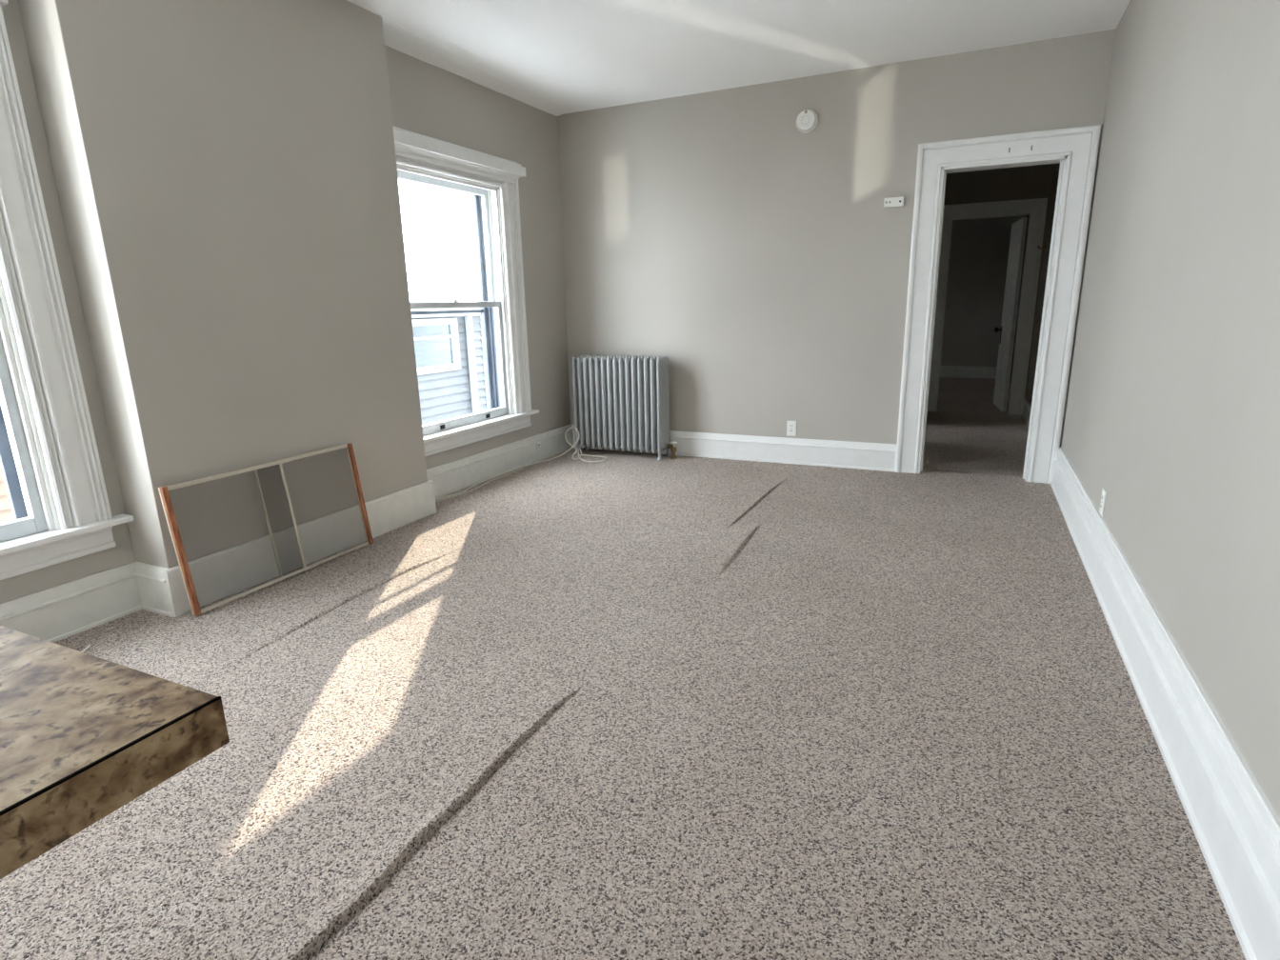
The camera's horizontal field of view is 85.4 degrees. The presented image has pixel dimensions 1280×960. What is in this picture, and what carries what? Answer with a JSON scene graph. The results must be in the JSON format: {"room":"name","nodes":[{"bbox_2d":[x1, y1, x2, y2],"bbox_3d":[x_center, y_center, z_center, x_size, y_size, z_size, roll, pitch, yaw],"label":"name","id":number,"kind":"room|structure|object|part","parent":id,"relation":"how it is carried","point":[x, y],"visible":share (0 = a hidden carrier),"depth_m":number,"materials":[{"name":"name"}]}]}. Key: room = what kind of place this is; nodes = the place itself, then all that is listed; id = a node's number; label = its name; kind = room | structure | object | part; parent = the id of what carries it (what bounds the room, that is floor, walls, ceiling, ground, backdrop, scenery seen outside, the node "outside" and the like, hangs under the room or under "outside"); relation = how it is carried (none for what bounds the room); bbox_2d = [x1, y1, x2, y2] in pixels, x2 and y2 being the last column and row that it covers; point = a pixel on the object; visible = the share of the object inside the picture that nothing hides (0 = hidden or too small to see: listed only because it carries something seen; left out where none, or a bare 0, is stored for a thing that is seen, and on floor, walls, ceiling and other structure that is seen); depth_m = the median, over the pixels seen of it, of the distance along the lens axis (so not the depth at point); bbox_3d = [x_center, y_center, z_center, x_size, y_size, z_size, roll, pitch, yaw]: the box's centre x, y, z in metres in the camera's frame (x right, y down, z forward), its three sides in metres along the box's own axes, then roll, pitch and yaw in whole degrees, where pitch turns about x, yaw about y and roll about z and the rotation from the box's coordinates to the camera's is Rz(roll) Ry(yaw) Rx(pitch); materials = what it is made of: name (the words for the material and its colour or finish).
{"room":"empty living room","nodes":[
{"label":"empty living room","id":0,"kind":"room"},
{"bbox_2d":[17,0,427,568],"bbox_3d":[-1.751,-0.937,3.320,0.226,2.710,1.559,5,16,24],"label":"wall","id":1,"kind":"structure","parent":0,"point":[225,171],"depth_m":3.02,"materials":[{"name":"grey paint"}]},
{"bbox_2d":[134,561,172,617],"bbox_3d":[-2.050,0.461,2.928,0.207,0.205,0.028,5,16,24],"label":"baseboard","id":2,"kind":"structure","parent":1,"relation":"attached to","point":[150,578],"depth_m":2.92,"materials":[{"name":"white paint"}]},
{"bbox_2d":[0,423,572,642],"bbox_3d":[-2.159,0.521,2.698,0.248,0.205,7.871,5,16,24],"label":"baseboard","id":3,"kind":"structure","parent":1,"relation":"attached to","point":[221,574],"depth_m":3.22,"materials":[{"name":"white paint"}]},
{"bbox_2d":[0,0,570,603],"bbox_3d":[-2.359,-0.728,2.544,0.200,2.710,8.011,5,16,24],"label":"wall","id":4,"kind":"structure","parent":0,"point":[427,99],"depth_m":4.61,"materials":[{"name":"grey paint"}]},
{"bbox_2d":[0,0,133,579],"bbox_3d":[-2.590,-0.596,2.022,0.315,2.126,1.570,5,16,24],"label":"window","id":5,"kind":"structure","parent":4,"relation":"in","point":[50,465],"depth_m":2.59,"materials":[{"name":"white paint"}]},
{"bbox_3d":[-2.505,-1.507,1.753,0.056,0.060,1.470,5,16,24],"label":"head moulding","id":6,"kind":"part","parent":5,"relation":"part of","materials":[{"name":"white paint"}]},
{"bbox_3d":[-2.654,-0.566,2.072,0.082,1.841,1.092,5,16,24],"label":"storm frame","id":7,"kind":"part","parent":5,"relation":"part of","materials":[{"name":"metal"}]},
{"bbox_3d":[-2.546,-0.096,2.144,0.040,0.846,1.066,5,16,24],"label":"sash","id":8,"kind":"part","parent":5,"relation":"part of","materials":[{"name":"paint"}]},
{"bbox_2d":[392,125,539,456],"bbox_3d":[-1.289,-1.225,4.747,0.315,1.953,1.545,5,16,24],"label":"window","id":9,"kind":"structure","parent":4,"relation":"in","point":[492,181],"depth_m":5.06,"materials":[{"name":"white paint"}]},
{"bbox_3d":[-1.313,-1.582,4.661,0.032,0.814,1.016,5,16,24],"label":"sash","id":10,"kind":"part","parent":9,"relation":"part of","materials":[{"name":"glass"}]},
{"bbox_3d":[-1.359,-1.189,4.787,0.082,1.661,1.042,5,16,24],"label":"storm frame","id":11,"kind":"part","parent":9,"relation":"part of","materials":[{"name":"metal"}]},
{"bbox_3d":[-1.208,-2.043,4.489,0.056,0.060,1.420,5,16,24],"label":"head moulding","id":12,"kind":"part","parent":9,"relation":"part of","materials":[{"name":"white paint"}]},
{"bbox_3d":[-1.252,-0.806,4.836,0.040,0.846,1.016,5,16,24],"label":"sash","id":13,"kind":"part","parent":9,"relation":"part of","materials":[{"name":"paint"}]},
{"bbox_3d":[-1.200,-2.102,4.470,0.075,0.064,1.540,5,16,24],"label":"head rail","id":14,"kind":"part","parent":9,"relation":"part of","materials":[{"name":"white paint"}]},
{"bbox_2d":[536,441,540,449],"bbox_3d":[-0.831,-0.283,5.684,0.009,0.058,0.056,5,16,24],"label":"baseboard outlet","id":15,"kind":"object","parent":4,"relation":"attached to","point":[538,444],"visible":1,"depth_m":5.67,"materials":[{"name":"white plastic"}]},
{"bbox_2d":[0,377,1246,959],"bbox_3d":[0.914,-0.018,5.075,3.806,0.076,14.920,5,16,24],"label":"floor","id":16,"kind":"structure","parent":0,"point":[627,705],"depth_m":1.98,"materials":[{"name":"carpet"}]},
{"bbox_2d":[0,625,229,879],"bbox_3d":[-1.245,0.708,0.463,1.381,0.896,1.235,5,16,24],"label":"countertop","id":17,"kind":"structure","parent":16,"relation":"on","point":[83,736],"depth_m":0.57,"materials":[{"name":"laminate"}]},
{"bbox_2d":[158,442,373,615],"bbox_3d":[-1.686,0.186,3.259,0.092,0.547,0.971,5,16,24],"label":"screen","id":18,"kind":"object","parent":16,"relation":"on","point":[164,493],"visible":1,"depth_m":3.17,"materials":[{"name":"brown wood"}]},
{"bbox_3d":[-1.885,0.295,2.844,0.092,0.547,0.022,5,16,24],"label":"rail","id":19,"kind":"part","parent":18,"relation":"part of","materials":[{"name":"brown wood"}]},
{"bbox_3d":[-1.789,-0.030,3.052,0.012,0.017,0.575,5,16,24],"label":"rail","id":20,"kind":"part","parent":18,"relation":"part of","materials":[{"name":"beige metal"}]},
{"bbox_3d":[-1.719,0.484,3.154,0.012,0.015,0.575,5,16,24],"label":"rail","id":21,"kind":"part","parent":18,"relation":"part of","materials":[{"name":"beige metal"}]},
{"bbox_3d":[-1.652,-0.113,3.364,0.012,0.016,0.580,5,16,24],"label":"rail","id":22,"kind":"part","parent":18,"relation":"part of","materials":[{"name":"beige metal"}]},
{"bbox_3d":[-1.581,0.405,3.466,0.011,0.013,0.580,5,16,24],"label":"rail","id":23,"kind":"part","parent":18,"relation":"part of","materials":[{"name":"beige metal"}]},
{"bbox_3d":[-1.486,0.076,3.676,0.092,0.547,0.020,5,16,24],"label":"rail","id":24,"kind":"part","parent":18,"relation":"part of","materials":[{"name":"brown wood"}]},
{"bbox_2d":[435,426,607,501],"bbox_3d":[-0.844,-0.122,5.043,0.526,0.247,1.790,5,16,24],"label":"cable","id":25,"kind":"object","parent":16,"relation":"on","point":[581,454],"visible":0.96,"depth_m":5.59,"materials":[{"name":"white plastic"}]},
{"bbox_2d":[571,354,677,460],"bbox_3d":[-0.122,-0.609,5.721,0.902,0.825,0.235,5,16,24],"label":"radiator","id":26,"kind":"object","parent":16,"relation":"on","point":[623,402],"visible":1,"depth_m":5.64,"materials":[{"name":"silver metal"}]},
{"bbox_3d":[0.156,-0.202,5.587,0.036,0.090,0.046,5,16,24],"label":"leg","id":27,"kind":"part","parent":26,"relation":"part of","materials":[{"name":"silver metal"}]},
{"bbox_2d":[346,0,1130,116],"bbox_3d":[-0.655,-1.894,1.304,4.116,0.150,8.211,5,16,24],"label":"ceiling","id":28,"kind":"structure","parent":0,"point":[554,57],"depth_m":3.99,"materials":[{"name":"white paint"}]},
{"bbox_2d":[557,29,1115,446],"bbox_3d":[1.097,-1.468,5.176,3.766,2.710,0.140,5,16,24],"label":"wall","id":29,"kind":"structure","parent":0,"point":[721,238],"depth_m":5.10,"materials":[{"name":"grey paint"}]},
{"bbox_2d":[571,424,897,471],"bbox_3d":[0.624,-0.277,5.623,2.742,0.200,0.026,5,16,24],"label":"baseboard","id":30,"kind":"structure","parent":29,"relation":"attached to","point":[860,455],"depth_m":5.39,"materials":[{"name":"white paint"}]},
{"bbox_2d":[786,420,796,436],"bbox_3d":[1.167,-0.397,5.340,0.072,0.116,0.009,5,16,24],"label":"wall outlet","id":31,"kind":"object","parent":29,"relation":"attached to","point":[790,425],"visible":1,"depth_m":5.34,"materials":[{"name":"white plastic"}]},
{"bbox_2d":[796,109,818,133],"bbox_3d":[1.144,-2.475,4.776,0.148,0.148,0.057,5,16,24],"label":"smoke detector","id":32,"kind":"object","parent":29,"relation":"attached to","point":[807,120],"visible":1,"depth_m":4.76,"materials":[{"name":"white plastic"}]},
{"bbox_2d":[883,196,904,207],"bbox_3d":[1.712,-1.873,4.674,0.126,0.061,0.035,5,16,24],"label":"wall sensor","id":33,"kind":"object","parent":29,"relation":"attached to","point":[890,202],"visible":1,"depth_m":4.66,"materials":[{"name":"white plastic"}]},
{"bbox_2d":[894,124,1100,483],"bbox_3d":[2.332,-1.102,4.658,1.012,2.203,0.189,5,16,24],"label":"door frame","id":34,"kind":"structure","parent":29,"relation":"in","point":[1075,149],"depth_m":4.51,"materials":[{"name":"white paint"}]},
{"bbox_2d":[940,215,1026,366],"bbox_3d":[3.596,-2.581,9.354,2.852,2.710,3.870,5,16,24],"label":"wall","id":35,"kind":"structure","parent":0,"point":[979,247],"depth_m":10.58,"materials":[{"name":"grey paint"}]},
{"bbox_2d":[939,365,1031,428],"bbox_3d":[3.011,-0.990,8.277,2.752,0.180,6.689,5,16,24],"label":"baseboard","id":36,"kind":"structure","parent":35,"relation":"attached to","point":[957,371],"depth_m":10.82,"materials":[{"name":"white paint"}]},
{"bbox_2d":[943,163,1053,398],"bbox_3d":[3.545,-2.078,7.373,1.222,2.710,0.120,5,16,24],"label":"wall","id":37,"kind":"structure","parent":0,"point":[1029,182],"depth_m":7.03,"materials":[{"name":"paint"}]},
{"bbox_2d":[927,198,1047,415],"bbox_3d":[3.766,-1.872,7.657,0.990,2.163,0.773,5,16,24],"label":"door","id":38,"kind":"structure","parent":37,"relation":"in","point":[1036,209],"depth_m":7.28,"materials":[{"name":"white paint"}]},
{"bbox_2d":[1009,0,1279,818],"bbox_3d":[2.618,-1.165,3.852,0.162,2.710,15.100,5,16,24],"label":"wall","id":39,"kind":"structure","parent":0,"point":[1172,409],"depth_m":2.09,"materials":[{"name":"grey paint"}]},
{"bbox_2d":[1099,488,1106,517],"bbox_3d":[2.091,0.101,3.133,0.009,0.116,0.072,5,16,24],"label":"wall outlet","id":40,"kind":"object","parent":39,"relation":"attached to","point":[1104,492],"visible":1,"depth_m":3.12,"materials":[{"name":"white plastic"}]},
{"bbox_2d":[1050,446,1279,959],"bbox_3d":[1.121,0.810,1.187,0.038,0.252,7.851,5,16,24],"label":"baseboard","id":41,"kind":"structure","parent":39,"relation":"attached to","point":[1234,824],"depth_m":1.71,"materials":[{"name":"white paint"}]},
{"label":"outside","id":42,"kind":"structure","parent":0,"visible":0},
{"bbox_3d":[-28.687,-0.114,13.753,56.598,0.100,120.000,5,16,24],"label":"ground","id":43,"kind":"structure","parent":42,"visible":0},
{"bbox_2d":[0,466,14,522],"bbox_3d":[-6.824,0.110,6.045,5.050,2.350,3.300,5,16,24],"label":"house","id":44,"kind":"structure","parent":43,"relation":"on","point":[6,513],"depth_m":5.06,"materials":[{"name":"white"}]},
{"bbox_2d":[410,307,489,424],"bbox_3d":[-4.519,-1.040,9.595,4.100,2.740,3.500,5,16,24],"label":"house","id":45,"kind":"structure","parent":43,"relation":"on","point":[450,348],"depth_m":9.27,"materials":[{"name":"white"}]},
{"bbox_3d":[-2.759,-1.695,8.815,0.025,0.540,1.080,5,16,24],"label":"pane","id":46,"kind":"part","parent":45,"relation":"part of","materials":[{"name":"glass"}]}
]}

